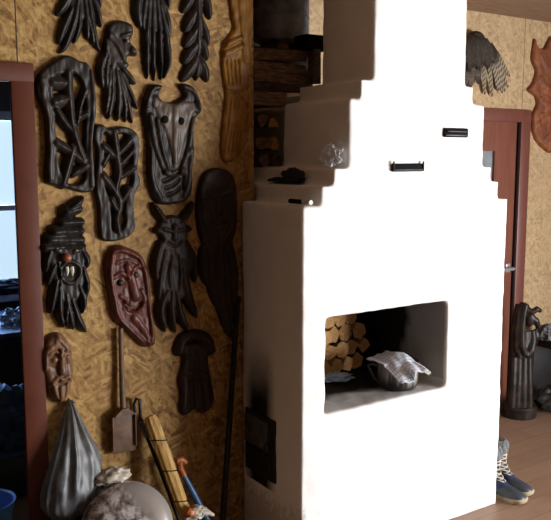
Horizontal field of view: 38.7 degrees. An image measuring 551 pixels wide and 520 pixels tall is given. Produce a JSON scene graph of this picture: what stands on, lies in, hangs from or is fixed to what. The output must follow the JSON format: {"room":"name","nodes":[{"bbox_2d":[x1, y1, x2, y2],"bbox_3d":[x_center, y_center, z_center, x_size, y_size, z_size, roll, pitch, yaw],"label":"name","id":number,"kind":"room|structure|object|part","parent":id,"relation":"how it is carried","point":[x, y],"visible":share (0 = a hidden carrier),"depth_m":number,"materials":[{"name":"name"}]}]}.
{"room":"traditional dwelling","nodes":[
{"label":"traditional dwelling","id":0,"kind":"room"},
{"bbox_2d":[0,81,22,386],"bbox_3d":[-3.329,-0.147,4.237,4.400,2.578,0.120,-5,9,-34],"label":"wall","id":1,"kind":"structure","parent":0,"point":[10,348],"depth_m":5.30,"materials":[{"name":"paint"}]},
{"bbox_2d":[0,111,18,301],"bbox_3d":[-2.013,-0.333,4.987,1.240,1.230,0.240,-5,9,-34],"label":"window","id":2,"kind":"structure","parent":1,"relation":"in","point":[4,115],"depth_m":5.14,"materials":[{"name":"glass"},{"name":"dark wood"}]},
{"bbox_2d":[0,278,18,294],"bbox_3d":[-1.770,0.172,5.159,0.364,0.100,0.143,-5,9,-34],"label":"bundle","id":3,"kind":"object","parent":2,"relation":"on","point":[7,286],"visible":0.78,"depth_m":5.13,"materials":[{"name":"black fabric"}]},
{"bbox_3d":[-1.996,0.260,5.040,1.240,0.040,0.180,-5,9,-34],"label":"sill","id":4,"kind":"part","parent":2,"relation":"part of","materials":[{"name":"white plastic"}]},
{"bbox_2d":[0,0,253,519],"bbox_3d":[-1.964,0.114,2.268,4.442,2.578,0.100,-5,9,-34],"label":"wall","id":5,"kind":"structure","parent":0,"point":[28,28],"depth_m":3.18,"materials":[{"name":"brown wood"}]},
{"bbox_2d":[0,61,50,519],"bbox_3d":[-1.290,0.336,2.679,1.003,2.030,0.025,-5,9,-34],"label":"trim","id":6,"kind":"structure","parent":5,"relation":"attached to","point":[20,76],"depth_m":2.89,"materials":[{"name":"brown wood"}]},
{"bbox_2d":[43,332,72,402],"bbox_3d":[-0.824,0.414,2.987,0.125,0.278,0.056,-5,9,-34],"label":"carving","id":7,"kind":"object","parent":5,"relation":"attached to","point":[57,353],"visible":1,"depth_m":2.98,"materials":[{"name":"brown wood"}]},
{"bbox_2d":[34,55,95,192],"bbox_3d":[-0.771,-0.502,2.914,0.230,0.507,0.037,-5,9,-34],"label":"carving","id":8,"kind":"object","parent":5,"relation":"attached to","point":[68,111],"visible":1,"depth_m":2.91,"materials":[{"name":"brown wood"}]},
{"bbox_2d":[40,195,90,331],"bbox_3d":[-0.785,0.026,2.961,0.202,0.534,0.059,-5,9,-34],"label":"carving","id":9,"kind":"object","parent":5,"relation":"attached to","point":[65,259],"visible":1,"depth_m":2.96,"materials":[{"name":"black wood"}]},
{"bbox_2d":[40,398,101,518],"bbox_3d":[-0.775,0.765,3.004,0.172,0.450,0.259,5,9,35],"label":"plastic sack","id":10,"kind":"object","parent":5,"relation":"hanging from","point":[68,486],"visible":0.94,"depth_m":2.96,"materials":[{"name":"grey plastic"}]},
{"bbox_2d":[54,0,101,53],"bbox_3d":[-0.722,-0.939,2.894,0.183,0.358,0.029,-5,9,-34],"label":"carving","id":11,"kind":"object","parent":5,"relation":"attached to","point":[77,16],"visible":1,"depth_m":2.89,"materials":[{"name":"black wood"}]},
{"bbox_2d":[93,124,139,241],"bbox_3d":[-0.612,-0.298,3.051,0.193,0.454,0.034,-5,9,-34],"label":"carving","id":12,"kind":"object","parent":5,"relation":"attached to","point":[110,207],"visible":1,"depth_m":3.04,"materials":[{"name":"brown wood"}]},
{"bbox_2d":[95,20,137,122],"bbox_3d":[-0.603,-0.720,3.001,0.171,0.387,0.034,-5,9,-34],"label":"carving","id":13,"kind":"object","parent":5,"relation":"attached to","point":[112,75],"visible":1,"depth_m":2.99,"materials":[{"name":"brown wood"}]},
{"bbox_2d":[111,328,136,454],"bbox_3d":[-0.611,0.526,3.144,0.102,0.512,0.040,-5,9,-34],"label":"shovel","id":14,"kind":"object","parent":5,"relation":"hanging from","point":[123,421],"visible":1,"depth_m":3.15,"materials":[{"name":"brown wood"}]},
{"bbox_3d":[-0.614,0.434,3.135,0.025,0.329,0.031,-5,9,-34],"label":"handle","id":15,"kind":"part","parent":14,"relation":"part of","materials":[{"name":"brown wood"}]},
{"bbox_2d":[113,407,134,417],"bbox_3d":[-0.608,0.608,3.149,0.090,0.030,0.028,-5,9,-34],"label":"socket","id":16,"kind":"object","parent":14,"relation":"attached to","point":[123,412],"depth_m":3.14,"materials":[{"name":"brown wood"}]},
{"bbox_3d":[-0.609,0.700,3.163,0.102,0.161,0.020,-5,9,-34],"label":"blade","id":17,"kind":"part","parent":14,"relation":"part of","materials":[{"name":"brown metal"}]},
{"bbox_2d":[103,245,154,346],"bbox_3d":[-0.575,0.151,3.130,0.211,0.430,0.044,-5,9,-34],"label":"mask","id":18,"kind":"object","parent":5,"relation":"attached to","point":[126,279],"visible":1,"depth_m":3.12,"materials":[{"name":"red wood"}]},
{"bbox_2d":[131,0,171,80],"bbox_3d":[-0.478,-0.941,3.060,0.172,0.476,0.029,-5,9,-34],"label":"carving","id":19,"kind":"object","parent":5,"relation":"attached to","point":[152,18],"visible":1,"depth_m":3.07,"materials":[{"name":"black wood"}]},
{"bbox_2d":[141,83,201,204],"bbox_3d":[-0.407,-0.466,3.162,0.266,0.488,0.044,-5,9,-34],"label":"mask","id":20,"kind":"object","parent":5,"relation":"attached to","point":[168,126],"visible":1,"depth_m":3.15,"materials":[{"name":"brown wood"}]},
{"bbox_2d":[149,201,197,332],"bbox_3d":[-0.410,0.035,3.229,0.222,0.553,0.040,-5,9,-34],"label":"carving","id":21,"kind":"object","parent":5,"relation":"attached to","point":[173,260],"visible":1,"depth_m":3.22,"materials":[{"name":"brown wood"}]},
{"bbox_2d":[172,329,215,414],"bbox_3d":[-0.338,0.479,3.340,0.209,0.376,0.035,-5,9,-34],"label":"carving","id":22,"kind":"object","parent":5,"relation":"attached to","point":[194,346],"visible":1,"depth_m":3.33,"materials":[{"name":"brown wood"}]},
{"bbox_2d":[178,0,211,82],"bbox_3d":[-0.318,-0.971,3.164,0.158,0.503,0.031,-5,9,-34],"label":"carving","id":23,"kind":"object","parent":5,"relation":"attached to","point":[195,41],"visible":1,"depth_m":3.16,"materials":[{"name":"brown wood"}]},
{"bbox_2d":[195,168,238,337],"bbox_3d":[-0.239,-0.020,3.338,0.208,0.739,0.040,-5,9,-34],"label":"carving","id":24,"kind":"object","parent":5,"relation":"attached to","point":[216,194],"visible":1,"depth_m":3.32,"materials":[{"name":"brown wood"}]},
{"bbox_2d":[220,0,252,161],"bbox_3d":[-0.157,-0.847,3.289,0.166,0.869,0.033,-5,9,-34],"label":"carving","id":25,"kind":"object","parent":5,"relation":"attached to","point":[236,49],"visible":1,"depth_m":3.29,"materials":[{"name":"brown wood"}]},
{"bbox_2d":[12,401,550,519],"bbox_3d":[0.322,1.469,2.239,8.000,0.100,8.200,-5,9,-34],"label":"floor","id":26,"kind":"structure","parent":0,"point":[528,459],"depth_m":4.27,"materials":[{"name":"brown wood"}]},
{"bbox_2d":[0,489,15,519],"bbox_3d":[-1.300,1.162,3.528,0.264,0.169,0.264,-5,9,-34],"label":"bucket","id":27,"kind":"object","parent":26,"relation":"on","point":[7,497],"visible":1,"depth_m":3.58,"materials":[{"name":"blue plastic"}]},
{"bbox_2d":[0,310,20,338],"bbox_3d":[-1.827,0.739,4.634,1.400,0.717,0.700,-5,9,-34],"label":"side table","id":28,"kind":"object","parent":26,"relation":"on","point":[7,331],"visible":0.02,"depth_m":4.43,"materials":[{"name":"blue"}]},
{"bbox_2d":[0,307,19,326],"bbox_3d":[-1.523,0.324,4.604,0.187,0.111,0.181,0,8,2],"label":"film","id":29,"kind":"object","parent":28,"relation":"on","point":[11,317],"visible":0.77,"depth_m":4.55,"materials":[{"name":"grey plastic"}]},
{"bbox_2d":[74,485,107,519],"bbox_3d":[-0.654,1.038,3.121,0.331,0.323,0.139,-5,9,-34],"label":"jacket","id":30,"kind":"object","parent":26,"relation":"on","point":[103,486],"visible":0.02,"depth_m":3.05,"materials":[{"name":"fabric"}]},
{"bbox_2d":[132,397,179,519],"bbox_3d":[-0.455,0.915,3.230,0.248,0.725,0.038,0,8,2],"label":"fire poker","id":31,"kind":"object","parent":26,"relation":"on","point":[141,422],"visible":0.97,"depth_m":3.20,"materials":[{"name":"metal"}]},
{"bbox_3d":[-0.444,0.963,3.239,0.227,0.629,0.027,0,8,0],"label":"rod","id":32,"kind":"part","parent":31,"relation":"part of","materials":[{"name":"metal"}]},
{"bbox_2d":[145,414,189,519],"bbox_3d":[-0.400,0.948,3.209,0.270,0.633,0.062,2,8,17],"label":"bundle","id":33,"kind":"object","parent":26,"relation":"on","point":[152,422],"visible":0.97,"depth_m":3.19,"materials":[{"name":"brown wood"}]},
{"bbox_2d":[183,504,214,519],"bbox_3d":[-0.318,1.017,3.176,0.130,0.063,0.074,-5,9,-34],"label":"glove","id":34,"kind":"object","parent":33,"relation":"on","point":[195,512],"visible":1,"depth_m":3.15,"materials":[{"name":"white fabric"}]},
{"bbox_2d":[175,455,210,519],"bbox_3d":[-0.337,0.975,3.279,0.163,0.334,0.039,-1,8,-11],"label":"tool","id":35,"kind":"object","parent":26,"relation":"on","point":[179,461],"visible":0.92,"depth_m":3.25,"materials":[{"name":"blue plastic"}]},
{"bbox_3d":[-0.322,1.016,3.283,0.135,0.252,0.028,-1,8,-8],"label":"handle","id":36,"kind":"part","parent":35,"relation":"part of","materials":[{"name":"blue plastic"}]},
{"bbox_2d":[220,296,240,519],"bbox_3d":[-0.215,0.918,3.406,0.028,1.510,0.263,4,8,25],"label":"bar","id":37,"kind":"object","parent":26,"relation":"on","point":[224,493],"visible":1,"depth_m":3.40,"materials":[{"name":"black metal"}]},
{"bbox_2d":[242,0,506,519],"bbox_3d":[0.307,-0.083,3.757,1.243,2.585,0.999,-5,9,-34],"label":"stove","id":38,"kind":"object","parent":26,"relation":"on","point":[403,230],"visible":0.85,"depth_m":3.34,"materials":[{"name":"paint"}]},
{"bbox_3d":[-0.083,0.741,3.394,0.014,0.130,0.180,-5,9,-34],"label":"door panel","id":39,"kind":"part","parent":38,"relation":"part of","materials":[{"name":"grey metal"}]},
{"bbox_3d":[-0.076,0.871,3.404,0.010,0.102,0.200,-5,9,-34],"label":"ash door","id":40,"kind":"part","parent":38,"relation":"part of","materials":[{"name":"metal"}]},
{"bbox_3d":[-0.054,0.797,3.403,0.040,0.275,0.236,-5,9,-34],"label":"fire door","id":41,"kind":"part","parent":38,"relation":"part of","materials":[{"name":"metal"}]},
{"bbox_2d":[254,153,268,166],"bbox_3d":[-0.144,-0.468,3.685,0.058,0.062,0.340,-5,9,-34],"label":"log","id":42,"kind":"object","parent":38,"relation":"on","point":[260,160],"visible":0.42,"depth_m":3.55,"materials":[{"name":"brown wood"}]},
{"bbox_2d":[254,137,265,149],"bbox_3d":[-0.160,-0.541,3.664,0.064,0.060,0.340,-5,9,-34],"label":"log","id":43,"kind":"object","parent":42,"relation":"on","point":[259,142],"visible":0.23,"depth_m":3.52,"materials":[{"name":"brown wood"}]},
{"bbox_2d":[254,114,268,126],"bbox_3d":[-0.151,-0.644,3.657,0.071,0.060,0.340,-5,9,-34],"label":"log","id":44,"kind":"object","parent":43,"relation":"on","point":[260,120],"visible":0.32,"depth_m":3.52,"materials":[{"name":"brown wood"}]},
{"bbox_2d":[253,91,286,108],"bbox_3d":[-0.155,-0.741,3.665,0.205,0.060,0.440,-5,9,-34],"label":"shelf board","id":45,"kind":"object","parent":38,"relation":"attached to","point":[261,99],"visible":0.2,"depth_m":3.50,"materials":[{"name":"brown wood"}]},
{"bbox_2d":[253,82,303,91],"bbox_3d":[-0.007,-0.798,3.600,0.347,0.076,0.065,-7,10,-43],"label":"log","id":46,"kind":"object","parent":45,"relation":"on","point":[257,86],"visible":0.52,"depth_m":3.58,"materials":[{"name":"brown wood"}]},
{"bbox_2d":[253,70,307,86],"bbox_3d":[0.015,-0.832,3.608,0.346,0.056,0.052,-7,10,-44],"label":"log","id":47,"kind":"object","parent":46,"relation":"on","point":[258,76],"visible":0.8,"depth_m":3.58,"materials":[{"name":"brown wood"}]},
{"bbox_2d":[253,60,307,74],"bbox_3d":[0.006,-0.875,3.600,0.356,0.057,0.052,-7,10,-43],"label":"log","id":48,"kind":"object","parent":47,"relation":"on","point":[257,65],"visible":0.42,"depth_m":3.59,"materials":[{"name":"brown wood"}]},
{"bbox_2d":[253,46,307,61],"bbox_3d":[0.012,-0.942,3.601,0.359,0.073,0.053,-7,10,-43],"label":"log","id":49,"kind":"object","parent":48,"relation":"on","point":[259,53],"visible":0.79,"depth_m":3.58,"materials":[{"name":"brown wood"}]},
{"bbox_2d":[282,84,312,92],"bbox_3d":[0.035,-0.846,3.793,0.337,0.083,0.076,-6,10,-40],"label":"log","id":50,"kind":"object","parent":45,"relation":"on","point":[309,85],"visible":0.06,"depth_m":3.84,"materials":[{"name":"brown wood"}]},
{"bbox_3d":[0.035,-0.890,3.787,0.341,0.088,0.117,-5,9,-34],"label":"log","id":51,"kind":"object","parent":50,"relation":"on","visible":0},
{"bbox_2d":[255,59,307,68],"bbox_3d":[0.035,-0.957,3.778,0.337,0.090,0.078,-6,10,-40],"label":"log","id":52,"kind":"object","parent":51,"relation":"on","point":[285,62],"visible":0.09,"depth_m":3.78,"materials":[{"name":"brown wood"}]},
{"bbox_2d":[257,41,288,48],"bbox_3d":[-0.033,-1.005,3.799,0.072,0.075,0.260,-5,9,-34],"label":"log","id":53,"kind":"object","parent":52,"relation":"on","point":[281,44],"visible":0.28,"depth_m":3.70,"materials":[{"name":"brown wood"}]},
{"bbox_2d":[253,0,309,46],"bbox_3d":[0.024,-1.194,3.812,0.289,0.300,0.289,-5,9,-34],"label":"drum","id":54,"kind":"object","parent":53,"relation":"on","point":[274,21],"visible":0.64,"depth_m":3.70,"materials":[{"name":"metal"}]},
{"bbox_2d":[267,167,305,182],"bbox_3d":[0.045,-0.358,3.299,0.072,0.067,0.248,-5,9,-34],"label":"glove","id":55,"kind":"object","parent":38,"relation":"on","point":[291,175],"visible":1,"depth_m":3.23,"materials":[{"name":"black fabric"}]},
{"bbox_2d":[288,199,312,204],"bbox_3d":[0.097,-0.228,3.072,0.020,0.020,0.140,-5,9,-34],"label":"marker pen","id":56,"kind":"object","parent":38,"relation":"on","point":[294,201],"visible":1,"depth_m":3.06,"materials":[{"name":"black plastic"}]},
{"bbox_2d":[308,49,320,83],"bbox_3d":[0.188,-0.906,3.686,0.056,0.156,0.068,-3,8,-20],"label":"log","id":57,"kind":"object","parent":38,"relation":"on","point":[314,56],"visible":1,"depth_m":3.66,"materials":[{"name":"brown wood"}]},
{"bbox_2d":[295,34,322,51],"bbox_3d":[0.170,-1.018,3.692,0.128,0.070,0.100,-5,9,-34],"label":"brick","id":58,"kind":"object","parent":57,"relation":"on","point":[305,42],"visible":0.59,"depth_m":3.64,"materials":[{"name":"black brick"}]},
{"bbox_2d":[324,360,330,376],"bbox_3d":[0.155,0.501,3.806,0.093,0.078,0.261,-5,9,-34],"label":"log","id":59,"kind":"object","parent":38,"relation":"in","point":[327,367],"visible":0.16,"depth_m":3.71,"materials":[{"name":"brown wood"}]},
{"bbox_2d":[324,344,336,360],"bbox_3d":[0.184,0.425,3.820,0.085,0.078,0.261,-5,9,-34],"label":"log","id":60,"kind":"object","parent":59,"relation":"on","point":[330,351],"visible":0.21,"depth_m":3.71,"materials":[{"name":"brown wood"}]},
{"bbox_2d":[325,330,331,347],"bbox_3d":[0.162,0.358,3.784,0.082,0.079,0.261,-5,9,-34],"label":"log","id":61,"kind":"object","parent":60,"relation":"on","point":[328,338],"visible":0.09,"depth_m":3.68,"materials":[{"name":"brown wood"}]},
{"bbox_2d":[325,316,334,328],"bbox_3d":[0.175,0.277,3.804,0.082,0.080,0.260,-5,9,-34],"label":"log","id":62,"kind":"object","parent":61,"relation":"on","point":[330,321],"visible":0.09,"depth_m":3.70,"materials":[{"name":"brown wood"}]},
{"bbox_2d":[326,357,342,371],"bbox_3d":[0.220,0.498,3.851,0.078,0.084,0.260,-5,9,-34],"label":"log","id":63,"kind":"object","parent":38,"relation":"on","point":[336,364],"visible":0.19,"depth_m":3.74,"materials":[{"name":"brown wood"}]},
{"bbox_2d":[329,340,347,358],"bbox_3d":[0.246,0.417,3.865,0.086,0.089,0.260,-5,9,-34],"label":"log","id":64,"kind":"object","parent":63,"relation":"on","point":[342,347],"visible":0.29,"depth_m":3.76,"materials":[{"name":"brown wood"}]},
{"bbox_2d":[325,326,339,342],"bbox_3d":[0.206,0.342,3.852,0.081,0.080,0.261,-5,9,-34],"label":"log","id":65,"kind":"object","parent":64,"relation":"on","point":[334,332],"visible":0.23,"depth_m":3.75,"materials":[{"name":"brown wood"}]},
{"bbox_2d":[334,315,345,327],"bbox_3d":[0.235,0.268,3.853,0.079,0.084,0.260,-5,9,-34],"label":"log","id":66,"kind":"object","parent":65,"relation":"on","point":[339,320],"visible":0.2,"depth_m":3.75,"materials":[{"name":"brown wood"}]},
{"bbox_2d":[324,371,354,382],"bbox_3d":[0.296,0.545,3.689,0.170,0.034,0.132,-2,8,-16],"label":"rag","id":67,"kind":"object","parent":38,"relation":"on","point":[339,376],"visible":0.98,"depth_m":3.67,"materials":[{"name":"grey fabric"}]},
{"bbox_2d":[336,355,352,370],"bbox_3d":[0.278,0.485,3.900,0.072,0.082,0.260,-5,9,-34],"label":"log","id":68,"kind":"object","parent":38,"relation":"on","point":[347,361],"visible":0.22,"depth_m":3.79,"materials":[{"name":"brown wood"}]},
{"bbox_2d":[338,338,357,354],"bbox_3d":[0.297,0.407,3.925,0.086,0.080,0.260,-5,9,-34],"label":"log","id":69,"kind":"object","parent":68,"relation":"on","point":[352,345],"visible":0.28,"depth_m":3.82,"materials":[{"name":"brown wood"}]},
{"bbox_2d":[336,324,351,340],"bbox_3d":[0.267,0.336,3.898,0.087,0.091,0.260,-5,9,-34],"label":"log","id":70,"kind":"object","parent":69,"relation":"on","point":[345,334],"visible":0.28,"depth_m":3.79,"materials":[{"name":"brown wood"}]},
{"bbox_2d":[345,313,356,324],"bbox_3d":[0.290,0.260,3.910,0.090,0.089,0.260,-5,9,-34],"label":"log","id":71,"kind":"object","parent":70,"relation":"on","point":[350,318],"visible":0.19,"depth_m":3.81,"materials":[{"name":"brown wood"}]},
{"bbox_2d":[347,352,362,368],"bbox_3d":[0.324,0.478,3.959,0.088,0.087,0.261,-5,9,-34],"label":"log","id":72,"kind":"object","parent":38,"relation":"on","point":[357,358],"visible":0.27,"depth_m":3.85,"materials":[{"name":"brown wood"}]},
{"bbox_2d":[350,337,369,352],"bbox_3d":[0.363,0.404,3.959,0.083,0.080,0.261,-5,9,-34],"label":"log","id":73,"kind":"object","parent":72,"relation":"on","point":[363,343],"visible":0.32,"depth_m":3.85,"materials":[{"name":"brown wood"}]},
{"bbox_2d":[350,322,365,338],"bbox_3d":[0.336,0.331,3.932,0.089,0.085,0.261,-5,9,-34],"label":"log","id":74,"kind":"object","parent":73,"relation":"on","point":[358,330],"visible":0.32,"depth_m":3.82,"materials":[{"name":"brown wood"}]},
{"bbox_2d":[367,356,419,390],"bbox_3d":[0.550,0.504,3.560,0.195,0.146,0.211,6,9,37],"label":"cooking pot","id":75,"kind":"object","parent":38,"relation":"on","point":[385,379],"visible":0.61,"depth_m":3.51,"materials":[{"name":"metal"}]},
{"bbox_3d":[0.440,0.508,3.542,0.059,0.092,0.011,-2,8,-12],"label":"handle","id":76,"kind":"part","parent":75,"relation":"part of","materials":[{"name":"grey metal"}]},
{"bbox_2d":[366,350,430,383],"bbox_3d":[0.538,0.471,3.506,0.175,0.090,0.312,-5,9,-34],"label":"checked towel","id":77,"kind":"object","parent":75,"relation":"on","point":[400,365],"visible":1,"depth_m":3.45,"materials":[{"name":"grey fabric"}]},
{"bbox_3d":[0.555,0.517,3.568,0.195,0.118,0.195,-5,9,-34],"label":"pot","id":78,"kind":"part","parent":75,"relation":"part of","materials":[{"name":"grey metal"}]},
{"bbox_3d":[0.558,-0.393,3.290,0.177,0.041,0.010,-5,9,-34],"label":"damper plate","id":79,"kind":"part","parent":38,"relation":"part of","materials":[{"name":"metal"}]},
{"bbox_3d":[0.794,-0.552,3.427,0.138,0.023,0.014,-5,9,-34],"label":"damper plate","id":80,"kind":"part","parent":38,"relation":"part of","materials":[{"name":"metal"}]},
{"bbox_3d":[-0.088,-0.476,3.722,0.051,0.049,0.340,-5,9,-34],"label":"log","id":81,"kind":"object","parent":38,"relation":"on","visible":0},
{"bbox_2d":[254,137,279,150],"bbox_3d":[-0.094,-0.547,3.709,0.054,0.063,0.340,-5,9,-34],"label":"log","id":82,"kind":"object","parent":81,"relation":"on","point":[271,143],"visible":0.35,"depth_m":3.58,"materials":[{"name":"brown wood"}]},
{"bbox_2d":[254,117,278,127],"bbox_3d":[-0.102,-0.643,3.691,0.058,0.049,0.340,-5,9,-34],"label":"log","id":83,"kind":"object","parent":82,"relation":"on","point":[271,123],"visible":0.21,"depth_m":3.55,"materials":[{"name":"brown wood"}]},
{"bbox_2d":[496,444,527,504],"bbox_3d":[1.130,1.067,3.945,0.127,0.248,0.297,-5,9,-34],"label":"boot","id":84,"kind":"object","parent":26,"relation":"on","point":[505,492],"visible":0.52,"depth_m":3.91,"materials":[{"name":"fabric"}]},
{"bbox_2d":[498,436,534,495],"bbox_3d":[1.196,1.054,4.041,0.298,0.248,0.126,7,10,43],"label":"boot","id":85,"kind":"object","parent":26,"relation":"on","point":[509,477],"visible":0.48,"depth_m":4.02,"materials":[{"name":"fabric"}]},
{"bbox_2d":[500,302,541,420],"bbox_3d":[1.608,0.648,5.148,0.232,0.762,0.232,-5,9,-34],"label":"statue","id":86,"kind":"object","parent":26,"relation":"on","point":[519,405],"visible":1,"depth_m":5.08,"materials":[{"name":"brown wood"}]},
{"bbox_2d":[532,338,550,394],"bbox_3d":[2.161,0.747,5.490,0.840,0.476,0.385,-5,9,-34],"label":"bench","id":87,"kind":"object","parent":26,"relation":"on","point":[541,358],"visible":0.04,"depth_m":5.46,"materials":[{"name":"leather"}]},
{"bbox_3d":[1.752,0.782,5.421,0.040,0.426,0.040,-5,9,-34],"label":"leg","id":88,"kind":"part","parent":87,"relation":"part of","materials":[{"name":"wood"}]},
{"bbox_2d":[535,323,550,340],"bbox_3d":[1.830,0.477,5.261,0.203,0.118,0.148,-5,9,-34],"label":"cloth bundle","id":89,"kind":"object","parent":87,"relation":"on","point":[545,330],"visible":0.92,"depth_m":5.21,"materials":[{"name":"fabric"}]},
{"bbox_3d":[2.161,0.536,5.462,0.840,0.050,0.385,-5,9,-34],"label":"seat","id":90,"kind":"part","parent":87,"relation":"part of","materials":[{"name":"wood"}]},
{"bbox_2d":[533,385,550,411],"bbox_3d":[1.847,0.925,5.270,0.280,0.177,0.203,-5,9,-34],"label":"black holdall","id":91,"kind":"object","parent":26,"relation":"on","point":[542,397],"visible":0.99,"depth_m":5.20,"materials":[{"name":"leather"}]},
{"bbox_3d":[-1.390,1.037,4.090,0.580,0.229,0.470,-5,9,-34],"label":"storage chest","id":92,"kind":"object","parent":26,"relation":"on","visible":0},
{"bbox_2d":[0,382,24,449],"bbox_3d":[-1.360,0.772,4.029,0.506,0.307,0.326,-5,9,-34],"label":"jacket","id":93,"kind":"object","parent":92,"relation":"on","point":[12,430],"visible":0.63,"depth_m":3.92,"materials":[{"name":"fabric"}]},
{"bbox_3d":[-0.503,1.241,2.937,0.360,0.169,0.280,-5,9,-34],"label":"wooden crate","id":94,"kind":"object","parent":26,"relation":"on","visible":0},
{"bbox_2d":[82,481,172,519],"bbox_3d":[-0.555,1.005,2.954,0.330,0.290,0.235,-5,9,-34],"label":"metal basin","id":95,"kind":"object","parent":94,"relation":"on","point":[126,500],"visible":1,"depth_m":2.95,"materials":[{"name":"grey metal"}]},
{"bbox_2d":[95,466,131,485],"bbox_3d":[-0.634,0.838,3.047,0.158,0.065,0.111,-5,9,-34],"label":"rag","id":96,"kind":"object","parent":95,"relation":"on","point":[112,475],"visible":0.97,"depth_m":3.02,"materials":[{"name":"white fabric"}]},
{"bbox_2d":[253,0,550,329],"bbox_3d":[1.033,-0.237,4.918,3.600,2.578,0.120,-5,9,-34],"label":"wall","id":97,"kind":"structure","parent":0,"point":[512,37],"depth_m":5.14,"materials":[{"name":"beige wood"}]},
{"bbox_2d":[465,31,509,95],"bbox_3d":[1.314,-1.210,4.847,0.468,0.380,0.090,-5,9,-34],"label":"bird wing","id":98,"kind":"object","parent":97,"relation":"attached to","point":[480,52],"visible":0.98,"depth_m":4.80},
{"bbox_2d":[482,108,531,405],"bbox_3d":[1.260,0.036,5.058,0.982,2.000,0.163,-5,9,-34],"label":"door","id":99,"kind":"structure","parent":97,"relation":"in","point":[506,132],"depth_m":5.18,"materials":[{"name":"brown wood"}]},
{"bbox_3d":[1.222,-0.350,4.992,0.433,0.682,0.006,-5,9,-34],"label":"glass","id":100,"kind":"part","parent":99,"relation":"part of","materials":[{"name":"grey glass"}]},
{"bbox_3d":[1.248,0.033,5.076,0.982,2.000,0.120,-5,9,-34],"label":"frame","id":101,"kind":"part","parent":99,"relation":"part of","materials":[{"name":"brown wood"}]},
{"bbox_3d":[1.528,0.060,5.189,0.140,0.060,0.073,-5,9,-34],"label":"handle","id":102,"kind":"part","parent":99,"relation":"part of","materials":[{"name":"metal"}]},
{"bbox_2d":[526,36,550,152],"bbox_3d":[1.864,-1.106,5.270,0.506,0.768,0.040,-5,9,-34],"label":"carving","id":103,"kind":"object","parent":97,"relation":"attached to","point":[540,86],"visible":1,"depth_m":5.19,"materials":[{"name":"orange wood"}]},
{"bbox_2d":[467,0,550,21],"bbox_3d":[0.322,-1.186,1.887,8.000,0.100,8.200,-5,9,-34],"label":"ceiling","id":104,"kind":"structure","parent":0,"point":[540,10],"depth_m":4.71,"materials":[{"name":"brown wood"}]}
]}

